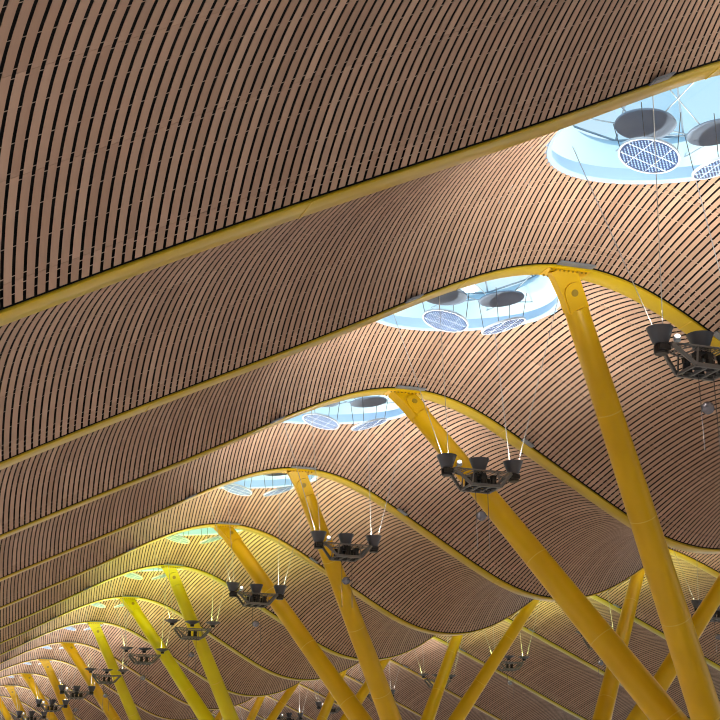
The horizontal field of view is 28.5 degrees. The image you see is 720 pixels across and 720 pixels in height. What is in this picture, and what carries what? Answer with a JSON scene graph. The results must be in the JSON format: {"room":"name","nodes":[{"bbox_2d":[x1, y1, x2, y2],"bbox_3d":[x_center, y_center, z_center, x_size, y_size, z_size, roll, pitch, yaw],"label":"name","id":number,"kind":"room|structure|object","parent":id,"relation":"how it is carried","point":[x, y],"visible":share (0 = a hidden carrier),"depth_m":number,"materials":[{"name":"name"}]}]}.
{"room":"airport terminal","nodes":[
{"label":"airport terminal","id":0,"kind":"room"},
{"bbox_2d":[0,696,12,719],"bbox_3d":[-26.707,32.082,114.952,6.622,10.153,4.817,7,-20,-19],"label":"support column","id":1,"kind":"structure","parent":0,"point":[6,714],"depth_m":116.66,"materials":[{"name":"yellow metal"}]},
{"bbox_2d":[3,686,26,719],"bbox_3d":[-25.095,30.690,110.824,6.622,10.153,4.817,7,-20,-19],"label":"support column","id":2,"kind":"structure","parent":0,"point":[11,690],"depth_m":109.53,"materials":[{"name":"yellow metal"}]},
{"bbox_2d":[19,674,57,719],"bbox_3d":[-20.459,26.686,98.957,6.622,10.153,4.817,7,-20,-19],"label":"support column","id":3,"kind":"structure","parent":0,"point":[28,678],"depth_m":100.66,"materials":[{"name":"yellow metal"}]},
{"bbox_2d":[37,660,75,719],"bbox_3d":[-18.847,25.293,94.829,6.622,10.153,4.817,7,-20,-19],"label":"support column","id":4,"kind":"structure","parent":0,"point":[68,714],"depth_m":93.71,"materials":[{"name":"yellow metal"}]},
{"bbox_2d":[59,643,120,719],"bbox_3d":[-14.211,21.289,82.962,6.622,10.153,4.817,7,-20,-19],"label":"support column","id":5,"kind":"structure","parent":0,"point":[111,714],"depth_m":84.12,"materials":[{"name":"yellow metal"}]},
{"bbox_2d":[0,712,214,719],"bbox_3d":[-27.039,36.308,130.780,55.931,10.606,9.000,7,-20,-19],"label":"ceiling","id":6,"kind":"structure","parent":0,"point":[1,714],"depth_m":133.29,"materials":[{"name":"brown wood"}]},
{"bbox_2d":[85,622,140,719],"bbox_3d":[-12.598,19.897,78.834,6.622,10.153,4.817,7,-20,-19],"label":"support column","id":7,"kind":"structure","parent":0,"point":[127,701],"depth_m":77.94,"materials":[{"name":"metal"}]},
{"bbox_2d":[1,697,262,719],"bbox_3d":[-23.915,33.610,122.783,55.931,10.606,9.000,7,-20,-19],"label":"ceiling","id":8,"kind":"structure","parent":0,"point":[10,707],"depth_m":125.67,"materials":[{"name":"brown wood"}]},
{"bbox_2d":[0,687,309,719],"bbox_3d":[-20.791,30.911,114.785,55.931,10.606,9.000,7,-20,-19],"label":"ceiling","id":9,"kind":"structure","parent":0,"point":[264,710],"depth_m":121.54,"materials":[{"name":"brown wood"}]},
{"bbox_2d":[2,696,265,719],"bbox_3d":[-22.338,32.833,118.732,56.125,9.765,0.720,7,-20,-19],"label":"roof beam","id":10,"kind":"structure","parent":9,"relation":"attached to","point":[2,696],"depth_m":118.33,"materials":[{"name":"yellow metal"}]},
{"bbox_2d":[118,597,214,719],"bbox_3d":[-8.007,15.942,67.114,8.009,10.154,0.927,-5,-19,14],"label":"support column","id":11,"kind":"structure","parent":0,"point":[193,699],"depth_m":67.63,"materials":[{"name":"metal"}]},
{"bbox_2d":[0,675,343,719],"bbox_3d":[-17.667,28.213,106.788,55.931,10.606,9.000,7,-20,-19],"label":"ceiling","id":12,"kind":"structure","parent":0,"point":[87,711],"depth_m":110.02,"materials":[{"name":"brown wood"}]},
{"bbox_2d":[0,685,313,719],"bbox_3d":[-19.214,30.134,110.735,56.125,9.765,0.720,7,-20,-19],"label":"roof beam","id":13,"kind":"structure","parent":12,"relation":"attached to","point":[287,706],"depth_m":116.17,"materials":[{"name":"yellow metal"}]},
{"bbox_2d":[158,566,238,719],"bbox_3d":[-6.283,14.453,62.700,0.927,10.154,8.009,-12,-22,32],"label":"support column","id":14,"kind":"structure","parent":0,"point":[225,705],"depth_m":62.18,"materials":[{"name":"metal"}]},
{"bbox_2d":[0,661,420,719],"bbox_3d":[-14.543,25.515,98.791,55.931,10.606,9.000,7,-20,-19],"label":"ceiling","id":15,"kind":"structure","parent":0,"point":[114,699],"depth_m":101.70,"materials":[{"name":"brown wood"}]},
{"bbox_2d":[0,673,339,712],"bbox_3d":[-16.090,27.436,102.737,56.125,9.765,0.720,7,-20,-19],"label":"roof beam","id":16,"kind":"structure","parent":15,"relation":"attached to","point":[303,686],"depth_m":102.36,"materials":[{"name":"yellow metal"}]},
{"bbox_3d":[-22.485,18.959,97.877,4.867,3.275,5.280,7,-20,-19],"label":"skylight","id":17,"kind":"object","parent":15,"relation":"hanging from","visible":0},
{"bbox_2d":[11,665,58,719],"bbox_3d":[-22.317,22.314,96.811,3.271,4.642,3.215,7,-20,-19],"label":"rig","id":18,"kind":"object","parent":17,"relation":"hanging from","point":[31,713],"visible":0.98,"depth_m":96.15,"materials":[{"name":"grey metal"}]},
{"bbox_3d":[-5.195,20.544,104.097,4.807,3.132,5.280,7,-20,-19],"label":"skylight","id":19,"kind":"object","parent":15,"relation":"hanging from","visible":0},
{"bbox_2d":[273,684,309,719],"bbox_3d":[-5.152,23.991,102.950,3.250,4.550,3.215,7,-20,-19],"label":"rig","id":20,"kind":"object","parent":19,"relation":"hanging from","point":[300,715],"visible":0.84,"depth_m":102.35,"materials":[{"name":"grey metal"}]},
{"bbox_2d":[0,644,494,719],"bbox_3d":[-11.419,22.816,90.793,55.931,10.606,9.000,7,-20,-19],"label":"ceiling","id":21,"kind":"structure","parent":0,"point":[411,691],"depth_m":94.45,"materials":[{"name":"brown wood"}]},
{"bbox_2d":[0,658,421,719],"bbox_3d":[-12.966,24.738,94.740,56.125,9.765,0.720,7,-20,-19],"label":"roof beam","id":22,"kind":"structure","parent":21,"relation":"attached to","point":[74,666],"depth_m":94.73,"materials":[{"name":"yellow metal"}]},
{"bbox_3d":[-19.361,16.260,89.880,4.867,3.275,5.280,7,-20,-19],"label":"skylight","id":23,"kind":"object","parent":21,"relation":"hanging from","visible":0},
{"bbox_2d":[29,648,81,711],"bbox_3d":[-19.193,19.616,88.814,3.271,4.642,3.215,7,-20,-19],"label":"rig","id":24,"kind":"object","parent":23,"relation":"hanging from","point":[38,701],"visible":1,"depth_m":88.17,"materials":[{"name":"grey metal"}]},
{"bbox_3d":[-2.071,17.846,96.099,4.807,3.132,5.280,7,-20,-19],"label":"skylight","id":25,"kind":"object","parent":21,"relation":"hanging from","visible":0},
{"bbox_2d":[312,669,352,713],"bbox_3d":[-2.028,21.293,94.953,3.250,4.550,3.215,7,-20,-19],"label":"rig","id":26,"kind":"object","parent":25,"relation":"hanging from","point":[318,703],"visible":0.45,"depth_m":94.13,"materials":[{"name":"grey metal"}]},
{"bbox_2d":[246,696,264,719],"bbox_3d":[-8.686,27.834,103.176,6.627,10.661,4.832,7,-20,-19],"label":"support column","id":27,"kind":"structure","parent":0,"point":[254,711],"depth_m":105.24,"materials":[{"name":"yellow metal"}]},
{"bbox_2d":[266,683,299,719],"bbox_3d":[-7.069,26.437,99.036,6.627,10.661,4.832,7,-20,-19],"label":"support column","id":28,"kind":"structure","parent":0,"point":[284,699],"depth_m":99.05,"materials":[{"name":"yellow metal"}]},
{"bbox_2d":[0,624,579,719],"bbox_3d":[-8.294,20.118,82.796,55.931,10.606,9.000,7,-20,-19],"label":"ceiling","id":29,"kind":"structure","parent":0,"point":[497,698],"depth_m":89.51,"materials":[{"name":"brown wood"}]},
{"bbox_2d":[0,641,500,719],"bbox_3d":[-9.842,22.039,86.742,56.125,9.765,0.720,7,-20,-19],"label":"roof beam","id":30,"kind":"structure","parent":29,"relation":"attached to","point":[92,647],"depth_m":86.67,"materials":[{"name":"yellow metal"}]},
{"bbox_3d":[-16.237,13.562,81.882,4.867,3.275,5.280,7,-20,-19],"label":"skylight","id":31,"kind":"object","parent":29,"relation":"hanging from","visible":0},
{"bbox_2d":[51,627,109,699],"bbox_3d":[-16.069,16.918,80.816,3.271,4.642,3.215,7,-20,-19],"label":"rig","id":32,"kind":"object","parent":31,"relation":"hanging from","point":[62,687],"visible":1,"depth_m":80.16,"materials":[{"name":"grey metal"}]},
{"bbox_3d":[1.054,15.147,88.102,4.807,3.132,5.280,7,-20,-19],"label":"skylight","id":33,"kind":"object","parent":29,"relation":"hanging from","visible":0},
{"bbox_2d":[358,654,402,701],"bbox_3d":[1.096,18.594,86.955,3.250,4.550,3.215,7,-20,-19],"label":"rig","id":34,"kind":"object","parent":33,"relation":"hanging from","point":[392,691],"visible":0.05,"depth_m":86.59,"materials":[{"name":"grey metal"}]},
{"bbox_2d":[210,525,372,719],"bbox_3d":[-1.759,10.546,51.119,8.009,10.154,0.927,-5,-19,14],"label":"support column","id":35,"kind":"structure","parent":0,"point":[343,695],"depth_m":51.14,"materials":[{"name":"yellow metal"}]},
{"bbox_2d":[0,600,635,719],"bbox_3d":[-5.170,17.420,74.798,55.931,10.606,9.000,7,-20,-19],"label":"ceiling","id":36,"kind":"structure","parent":0,"point":[548,671],"depth_m":80.41,"materials":[{"name":"brown wood"}]},
{"bbox_2d":[0,621,586,719],"bbox_3d":[-6.718,19.341,78.745,56.125,9.765,0.720,7,-20,-19],"label":"roof beam","id":37,"kind":"structure","parent":36,"relation":"attached to","point":[461,651],"depth_m":80.13,"materials":[{"name":"metal"}]},
{"bbox_3d":[-13.113,10.864,73.885,4.867,3.275,5.280,7,-20,-19],"label":"skylight","id":38,"kind":"object","parent":36,"relation":"hanging from","visible":0},
{"bbox_2d":[78,601,143,683],"bbox_3d":[-13.070,14.196,72.749,3.260,4.642,2.933,9,-21,-25],"label":"rig","id":39,"kind":"object","parent":38,"relation":"hanging from","point":[90,670],"visible":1,"depth_m":72.19,"materials":[{"name":"grey metal"}]},
{"bbox_3d":[4.178,12.449,80.104,4.807,3.132,5.280,7,-20,-19],"label":"skylight","id":40,"kind":"object","parent":36,"relation":"hanging from","visible":0},
{"bbox_2d":[414,638,462,687],"bbox_3d":[4.098,15.877,78.902,3.241,4.550,2.931,9,-21,-25],"label":"rig","id":41,"kind":"object","parent":40,"relation":"hanging from","point":[423,675],"visible":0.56,"depth_m":78.28,"materials":[{"name":"grey metal"}]},
{"bbox_2d":[316,670,346,719],"bbox_3d":[-2.438,22.437,87.181,6.627,10.661,4.832,7,-20,-19],"label":"support column","id":42,"kind":"structure","parent":0,"point":[328,703],"depth_m":88.03,"materials":[{"name":"yellow metal"}]},
{"bbox_2d":[0,399,668,597],"bbox_3d":[7.326,6.627,42.808,55.931,10.606,9.000,7,-20,-19],"label":"ceiling","id":43,"kind":"structure","parent":0,"point":[597,551],"depth_m":44.09,"materials":[{"name":"brown wood"}]},
{"bbox_2d":[0,466,670,601],"bbox_3d":[5.779,8.548,46.755,56.125,9.765,0.720,7,-20,-19],"label":"roof beam","id":44,"kind":"structure","parent":43,"relation":"attached to","point":[399,513],"depth_m":46.06,"materials":[{"name":"yellow metal"}]},
{"bbox_2d":[284,370,405,423],"bbox_3d":[-0.581,0.074,41.906,4.851,3.276,4.848,-8,-20,24],"label":"skylight","id":45,"kind":"object","parent":43,"relation":"hanging from","point":[393,411],"visible":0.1,"depth_m":43.50,"materials":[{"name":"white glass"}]},
{"bbox_2d":[323,401,350,406],"bbox_3d":[-1.421,1.093,41.553,2.530,0.430,3.158,-1,-19,4],"label":"disc","id":46,"kind":"object","parent":45,"relation":"attached to","point":[336,403],"visible":0.15,"depth_m":41.64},
{"bbox_2d":[302,402,339,429],"bbox_3d":[-1.132,1.496,41.213,1.072,0.908,1.092,7,-20,-19],"label":"disc","id":47,"kind":"object","parent":46,"relation":"hanging from","point":[321,421],"visible":0.99,"depth_m":41.06,"materials":[{"name":"blue"}]},
{"bbox_2d":[304,415,337,428],"bbox_3d":[-1.131,1.776,41.119,1.016,0.281,1.040,7,-20,-19],"label":"grille","id":48,"kind":"object","parent":47,"relation":"attached to","point":[319,421],"depth_m":41.07,"materials":[{"name":"white"}]},
{"bbox_2d":[283,411,407,561],"bbox_3d":[-0.574,3.403,40.759,3.260,4.642,2.933,9,-21,-25],"label":"rig","id":49,"kind":"object","parent":45,"relation":"hanging from","point":[344,551],"visible":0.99,"depth_m":40.17,"materials":[{"name":"grey metal"}]},
{"bbox_2d":[344,395,393,407],"bbox_3d":[-0.015,1.150,42.083,2.531,0.440,3.158,-1,-19,4],"label":"disc","id":50,"kind":"object","parent":45,"relation":"attached to","point":[371,401],"visible":0.93,"depth_m":41.84,"materials":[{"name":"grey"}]},
{"bbox_2d":[351,397,387,430],"bbox_3d":[0.275,1.619,41.721,1.059,0.935,1.092,7,-20,-19],"label":"disc","id":51,"kind":"object","parent":50,"relation":"hanging from","point":[368,424],"visible":1,"depth_m":41.53,"materials":[{"name":"blue"}]},
{"bbox_2d":[353,419,385,429],"bbox_3d":[0.274,1.885,41.631,1.003,0.333,1.040,7,-20,-19],"label":"grille","id":52,"kind":"object","parent":51,"relation":"attached to","point":[368,424],"depth_m":41.51,"materials":[{"name":"white"}]},
{"bbox_2d":[281,469,401,719],"bbox_3d":[-0.035,9.056,46.705,0.927,10.154,8.009,-12,-22,32],"label":"support column","id":53,"kind":"structure","parent":0,"point":[380,691],"depth_m":46.37,"materials":[{"name":"yellow metal"}]},
{"bbox_2d":[0,0,719,309],"bbox_3d":[16.698,-1.468,18.816,55.931,10.606,9.000,7,-20,-19],"label":"ceiling","id":54,"kind":"structure","parent":0,"point":[131,130],"depth_m":15.35,"materials":[{"name":"brown wood"}]},
{"bbox_2d":[0,61,719,326],"bbox_3d":[15.151,0.453,22.762,56.125,9.765,0.720,7,-20,-19],"label":"roof beam","id":55,"kind":"structure","parent":54,"relation":"attached to","point":[667,82],"depth_m":17.64,"materials":[{"name":"yellow metal"}]},
{"bbox_2d":[0,130,719,461],"bbox_3d":[13.574,1.230,26.814,55.931,10.606,9.000,7,-20,-19],"label":"ceiling","id":56,"kind":"structure","parent":0,"point":[68,367],"depth_m":25.08,"materials":[{"name":"brown wood"}]},
{"bbox_2d":[0,260,719,469],"bbox_3d":[12.027,3.151,30.760,56.125,9.765,0.720,7,-20,-19],"label":"roof beam","id":57,"kind":"structure","parent":56,"relation":"attached to","point":[651,301],"depth_m":28.11,"materials":[{"name":"yellow metal"}]},
{"bbox_2d":[539,87,719,184],"bbox_3d":[5.667,-5.322,25.911,4.851,3.276,4.848,-8,-20,24],"label":"skylight","id":58,"kind":"object","parent":56,"relation":"hanging from","point":[598,158],"visible":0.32,"depth_m":27.45,"materials":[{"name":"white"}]},
{"bbox_2d":[590,82,693,151],"bbox_3d":[4.827,-4.303,25.558,2.530,0.430,3.158,-1,-19,4],"label":"disc","id":59,"kind":"object","parent":58,"relation":"attached to","point":[629,124],"visible":0.81,"depth_m":25.30,"materials":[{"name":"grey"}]},
{"bbox_2d":[613,102,680,173],"bbox_3d":[5.117,-3.900,25.218,1.072,0.908,1.092,7,-20,-19],"label":"disc","id":60,"kind":"object","parent":59,"relation":"hanging from","point":[637,153],"visible":0.98,"depth_m":25.08,"materials":[{"name":"blue"}]},
{"bbox_2d":[620,140,678,171],"bbox_3d":[5.117,-3.621,25.124,1.016,0.281,1.040,7,-20,-19],"label":"grille","id":61,"kind":"object","parent":60,"relation":"attached to","point":[638,155],"depth_m":25.09,"materials":[{"name":"white"}]},
{"bbox_2d":[573,96,719,381],"bbox_3d":[5.675,-1.994,24.764,3.260,4.642,2.933,9,-21,-25],"label":"rig","id":62,"kind":"object","parent":58,"relation":"hanging from","point":[659,334],"visible":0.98,"depth_m":24.00,"materials":[{"name":"grey metal"}]},
{"bbox_2d":[698,373,719,449],"bbox_3d":[5.877,0.879,23.892,0.262,1.350,0.228,-5,-19,16],"label":"globe","id":63,"kind":"object","parent":62,"relation":"hanging from","point":[707,407],"visible":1,"depth_m":23.85,"materials":[{"name":"silver metal"}]},
{"bbox_2d":[670,90,719,157],"bbox_3d":[6.233,-4.246,26.088,2.531,0.440,3.158,-1,-19,4],"label":"disc","id":64,"kind":"object","parent":58,"relation":"attached to","point":[703,134],"visible":0.94,"depth_m":25.88,"materials":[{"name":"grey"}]},
{"bbox_2d":[684,114,719,179],"bbox_3d":[6.523,-3.778,25.726,1.059,0.935,1.092,7,-20,-19],"label":"disc","id":65,"kind":"object","parent":64,"relation":"hanging from","point":[709,169],"visible":1,"depth_m":25.61,"materials":[{"name":"blue"}]},
{"bbox_2d":[694,160,719,178],"bbox_3d":[6.522,-3.512,25.636,1.003,0.333,1.040,7,-20,-19],"label":"grille","id":66,"kind":"object","parent":65,"relation":"attached to","point":[710,169],"depth_m":25.62,"materials":[{"name":"white"}]},
{"bbox_2d":[0,280,719,548],"bbox_3d":[10.450,3.928,34.811,55.931,10.606,9.000,7,-20,-19],"label":"ceiling","id":67,"kind":"structure","parent":0,"point":[661,409],"depth_m":35.55,"materials":[{"name":"brown wood"}]},
{"bbox_2d":[0,385,719,553],"bbox_3d":[8.903,5.850,38.757,56.125,9.765,0.720,7,-20,-19],"label":"roof beam","id":68,"kind":"structure","parent":67,"relation":"attached to","point":[527,449],"depth_m":37.93,"materials":[{"name":"yellow metal"}]},
{"bbox_2d":[376,199,559,330],"bbox_3d":[2.543,-2.624,33.909,4.851,3.276,4.848,-8,-20,24],"label":"skylight","id":69,"kind":"object","parent":67,"relation":"hanging from","point":[539,289],"visible":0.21,"depth_m":35.21,"materials":[{"name":"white glass"}]},
{"bbox_2d":[427,289,478,307],"bbox_3d":[1.703,-1.605,33.555,2.530,0.430,3.158,-1,-19,4],"label":"disc","id":70,"kind":"object","parent":69,"relation":"attached to","point":[459,296],"visible":0.59,"depth_m":33.48,"materials":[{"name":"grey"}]},
{"bbox_2d":[422,287,469,331],"bbox_3d":[1.992,-1.202,33.215,1.072,0.908,1.092,7,-20,-19],"label":"disc","id":71,"kind":"object","parent":70,"relation":"hanging from","point":[451,321],"visible":0.96,"depth_m":33.07,"materials":[{"name":"blue"}]},
{"bbox_2d":[424,311,466,330],"bbox_3d":[1.993,-0.923,33.122,1.016,0.281,1.040,7,-20,-19],"label":"grille","id":72,"kind":"object","parent":71,"relation":"attached to","point":[450,320],"depth_m":33.08,"materials":[{"name":"white"}]},
{"bbox_2d":[393,297,557,493],"bbox_3d":[2.550,0.704,32.762,3.260,4.642,2.933,9,-21,-25],"label":"rig","id":73,"kind":"object","parent":69,"relation":"hanging from","point":[478,480],"visible":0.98,"depth_m":32.17,"materials":[{"name":"grey metal"}]},
{"bbox_2d":[475,489,489,549],"bbox_3d":[2.753,3.577,31.889,0.262,1.350,0.228,-5,-19,16],"label":"globe","id":74,"kind":"object","parent":73,"relation":"hanging from","point":[481,515],"visible":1,"depth_m":31.85,"materials":[{"name":"grey"}]},
{"bbox_2d":[467,275,532,310],"bbox_3d":[3.109,-1.548,34.085,2.531,0.440,3.158,-1,-19,4],"label":"disc","id":75,"kind":"object","parent":69,"relation":"attached to","point":[507,297],"visible":0.93,"depth_m":33.83,"materials":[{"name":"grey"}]},
{"bbox_2d":[478,289,526,334],"bbox_3d":[3.399,-1.079,33.724,1.059,0.935,1.092,7,-20,-19],"label":"disc","id":76,"kind":"object","parent":75,"relation":"hanging from","point":[510,323],"visible":1,"depth_m":33.55,"materials":[{"name":"blue"}]},
{"bbox_2d":[483,319,523,333],"bbox_3d":[3.398,-0.813,33.634,1.003,0.333,1.040,7,-20,-19],"label":"grille","id":77,"kind":"object","parent":76,"relation":"attached to","point":[506,324],"depth_m":33.56,"materials":[{"name":"white"}]},
{"bbox_2d":[0,457,719,632],"bbox_3d":[4.202,9.325,50.806,55.931,10.606,9.000,7,-20,-19],"label":"ceiling","id":78,"kind":"structure","parent":0,"point":[409,576],"depth_m":52.45,"materials":[{"name":"brown wood"}]},
{"bbox_2d":[220,441,317,488],"bbox_3d":[-3.705,2.773,49.904,4.851,3.276,4.848,-8,-20,24],"label":"skylight","id":79,"kind":"object","parent":78,"relation":"hanging from","point":[257,481],"visible":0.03,"depth_m":51.54,"materials":[{"name":"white glass"}]},
{"bbox_2d":[208,476,311,607],"bbox_3d":[-3.698,6.101,48.757,3.260,4.642,2.933,9,-21,-25],"label":"rig","id":80,"kind":"object","parent":79,"relation":"hanging from","point":[254,599],"visible":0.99,"depth_m":48.17,"materials":[{"name":"grey metal"}]},
{"bbox_2d":[252,606,260,646],"bbox_3d":[-3.495,8.974,47.884,0.262,1.350,0.228,-5,-19,16],"label":"globe","id":81,"kind":"object","parent":80,"relation":"hanging from","point":[255,623],"visible":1,"depth_m":47.85,"materials":[{"name":"grey"}]},
{"bbox_2d":[265,473,286,475],"bbox_3d":[-3.139,3.849,50.080,2.531,0.440,3.158,-1,-19,4],"label":"disc","id":82,"kind":"object","parent":79,"relation":"attached to","point":[274,474],"visible":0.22,"depth_m":50.16,"materials":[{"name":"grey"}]},
{"bbox_2d":[263,473,293,496],"bbox_3d":[-2.849,4.317,49.719,1.059,0.935,1.092,7,-20,-19],"label":"disc","id":83,"kind":"object","parent":82,"relation":"hanging from","point":[287,488],"visible":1,"depth_m":49.49,"materials":[{"name":"blue"}]},
{"bbox_2d":[264,487,291,495],"bbox_3d":[-2.850,4.583,49.629,1.003,0.333,1.040,7,-20,-19],"label":"grille","id":84,"kind":"object","parent":83,"relation":"attached to","point":[283,489],"depth_m":49.49,"materials":[{"name":"white"}]},
{"bbox_3d":[-4.278,3.739,49.394,2.801,0.430,3.414,7,-20,-19],"label":"disc","id":85,"kind":"object","parent":79,"relation":"attached to","visible":0},
{"bbox_2d":[222,479,251,495],"bbox_3d":[-4.256,4.195,49.210,1.072,0.908,1.092,7,-20,-19],"label":"disc","id":86,"kind":"object","parent":85,"relation":"hanging from","point":[237,489],"visible":0.95,"depth_m":49.07,"materials":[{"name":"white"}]},
{"bbox_2d":[224,484,250,494],"bbox_3d":[-4.255,4.474,49.117,1.016,0.281,1.040,7,-20,-19],"label":"grille","id":87,"kind":"object","parent":86,"relation":"attached to","point":[237,489],"depth_m":49.07,"materials":[{"name":"white"}]},
{"bbox_2d":[0,522,719,635],"bbox_3d":[2.655,11.246,54.752,56.125,9.765,0.720,7,-20,-19],"label":"roof beam","id":88,"kind":"structure","parent":78,"relation":"attached to","point":[311,561],"depth_m":54.26,"materials":[{"name":"yellow metal"}]},
{"bbox_3d":[13.550,4.354,56.112,4.807,3.132,5.280,7,-20,-19],"label":"skylight","id":89,"kind":"object","parent":78,"relation":"hanging from","visible":0},
{"bbox_2d":[673,549,719,621],"bbox_3d":[13.471,7.782,54.910,3.241,4.550,2.931,9,-21,-25],"label":"rig","id":90,"kind":"object","parent":89,"relation":"hanging from","point":[695,603],"visible":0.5,"depth_m":54.08,"materials":[{"name":"grey metal"}]},
{"bbox_2d":[0,530,719,665],"bbox_3d":[1.078,12.023,58.803,55.931,10.606,9.000,7,-20,-19],"label":"ceiling","id":91,"kind":"structure","parent":0,"point":[309,593],"depth_m":61.01,"materials":[{"name":"brown wood"}]},
{"bbox_2d":[178,527,242,535],"bbox_3d":[-6.829,5.471,57.901,4.851,3.276,4.848,-8,-20,24],"label":"skylight","id":92,"kind":"object","parent":91,"relation":"hanging from","point":[211,531],"visible":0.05,"depth_m":59.54,"materials":[{"name":"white glass"}]},
{"bbox_2d":[152,531,239,639],"bbox_3d":[-6.822,8.799,56.754,3.260,4.642,2.933,9,-21,-25],"label":"rig","id":93,"kind":"object","parent":92,"relation":"hanging from","point":[192,623],"visible":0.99,"depth_m":56.18,"materials":[{"name":"grey metal"}]},
{"bbox_3d":[-7.402,6.437,57.391,2.801,0.430,3.414,7,-20,-19],"label":"disc","id":94,"kind":"object","parent":92,"relation":"attached to","visible":0},
{"bbox_2d":[167,532,189,543],"bbox_3d":[-7.380,6.893,57.208,1.072,0.908,1.092,7,-20,-19],"label":"disc","id":95,"kind":"object","parent":94,"relation":"hanging from","point":[177,538],"visible":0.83,"depth_m":57.09,"materials":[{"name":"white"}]},
{"bbox_2d":[167,535,188,542],"bbox_3d":[-7.379,7.172,57.114,1.016,0.281,1.040,7,-20,-19],"label":"grille","id":96,"kind":"object","parent":95,"relation":"attached to","point":[175,538],"depth_m":57.09,"materials":[{"name":"white"}]},
{"bbox_3d":[-5.995,6.494,57.921,2.800,0.440,3.414,7,-20,-19],"label":"disc","id":97,"kind":"object","parent":92,"relation":"attached to","visible":0},
{"bbox_2d":[200,528,222,543],"bbox_3d":[-5.973,7.015,57.716,1.059,0.935,1.092,7,-20,-19],"label":"disc","id":98,"kind":"object","parent":97,"relation":"hanging from","point":[208,540],"visible":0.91,"depth_m":57.41,"materials":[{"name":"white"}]},
{"bbox_2d":[202,537,221,542],"bbox_3d":[-5.974,7.282,57.626,1.003,0.333,1.040,7,-20,-19],"label":"grille","id":99,"kind":"object","parent":98,"relation":"attached to","point":[208,540],"depth_m":57.44,"materials":[{"name":"white"}]},
{"bbox_2d":[0,564,719,670],"bbox_3d":[-0.469,13.945,62.750,56.125,9.765,0.720,7,-20,-19],"label":"roof beam","id":100,"kind":"structure","parent":91,"relation":"attached to","point":[614,607],"depth_m":62.53,"materials":[{"name":"metal"}]},
{"bbox_2d":[0,569,719,717],"bbox_3d":[-2.046,14.722,66.801,55.931,10.606,9.000,7,-20,-19],"label":"ceiling","id":101,"kind":"structure","parent":0,"point":[278,653],"depth_m":69.69,"materials":[{"name":"brown wood"}]},
{"bbox_2d":[136,568,182,571],"bbox_3d":[-9.953,8.169,65.899,4.851,3.276,4.848,-8,-20,24],"label":"skylight","id":102,"kind":"object","parent":101,"relation":"hanging from","point":[155,569],"visible":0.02,"depth_m":67.53,"materials":[{"name":"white glass"}]},
{"bbox_2d":[123,570,142,579],"bbox_3d":[-10.504,9.591,65.205,1.072,0.908,1.092,7,-20,-19],"label":"disc","id":103,"kind":"object","parent":102,"relation":"hanging from","point":[130,575],"visible":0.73,"depth_m":65.14,"materials":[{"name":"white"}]},
{"bbox_2d":[124,573,141,578],"bbox_3d":[-10.503,9.870,65.111,1.016,0.281,1.040,7,-20,-19],"label":"grille","id":104,"kind":"object","parent":103,"relation":"attached to","point":[131,575],"depth_m":65.07,"materials":[{"name":"white"}]},
{"bbox_2d":[110,571,185,664],"bbox_3d":[-9.946,11.498,64.751,3.260,4.642,2.933,9,-21,-25],"label":"rig","id":105,"kind":"object","parent":102,"relation":"hanging from","point":[162,650],"visible":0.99,"depth_m":64.19,"materials":[{"name":"grey metal"}]},
{"bbox_2d":[0,596,689,719],"bbox_3d":[-3.594,16.643,70.747,56.125,9.765,0.720,7,-20,-19],"label":"roof beam","id":106,"kind":"structure","parent":101,"relation":"attached to","point":[529,631],"depth_m":70.69,"materials":[{"name":"metal"}]},
{"bbox_3d":[7.302,9.751,72.107,4.807,3.132,5.280,7,-20,-19],"label":"skylight","id":107,"kind":"object","parent":101,"relation":"hanging from","visible":0},
{"bbox_2d":[483,600,540,670],"bbox_3d":[7.223,13.179,70.905,3.241,4.550,2.931,9,-21,-25],"label":"rig","id":108,"kind":"object","parent":107,"relation":"hanging from","point":[508,657],"visible":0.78,"depth_m":70.36,"materials":[{"name":"grey metal"}]},
{"bbox_2d":[339,658,390,719],"bbox_3d":[-0.821,21.041,83.042,6.627,10.661,4.832,7,-20,-19],"label":"support column","id":109,"kind":"structure","parent":0,"point":[361,695],"depth_m":82.94,"materials":[{"name":"yellow metal"}]},
{"bbox_2d":[420,635,462,719],"bbox_3d":[3.745,17.085,71.317,0.927,10.661,8.016,-12,-22,32],"label":"support column","id":110,"kind":"structure","parent":0,"point":[432,705],"depth_m":71.85,"materials":[{"name":"yellow metal"}]},
{"bbox_2d":[448,599,539,719],"bbox_3d":[5.468,15.597,66.906,8.016,10.661,0.927,-5,-19,14],"label":"support column","id":111,"kind":"structure","parent":0,"point":[472,694],"depth_m":66.89,"materials":[{"name":"yellow metal"}]},
{"bbox_2d":[383,390,688,719],"bbox_3d":[4.489,5.149,35.124,8.009,10.154,0.927,-5,-19,14],"label":"support column","id":112,"kind":"structure","parent":0,"point":[648,694],"depth_m":34.55,"materials":[{"name":"yellow metal"}]},
{"bbox_2d":[592,568,644,719],"bbox_3d":[9.993,11.689,55.323,0.927,10.661,8.016,-12,-22,32],"label":"support column","id":113,"kind":"structure","parent":0,"point":[606,700],"depth_m":55.82,"materials":[{"name":"yellow metal"}]},
{"bbox_2d":[539,267,719,719],"bbox_3d":[6.214,3.660,30.710,0.927,10.154,8.009,-12,-22,32],"label":"support column","id":114,"kind":"structure","parent":0,"point":[701,699],"depth_m":30.42,"materials":[{"name":"yellow metal"}]},
{"bbox_2d":[626,574,719,719],"bbox_3d":[11.716,10.200,50.911,8.016,10.661,0.927,-5,-19,14],"label":"support column","id":115,"kind":"structure","parent":0,"point":[665,675],"depth_m":50.79,"materials":[{"name":"yellow metal"}]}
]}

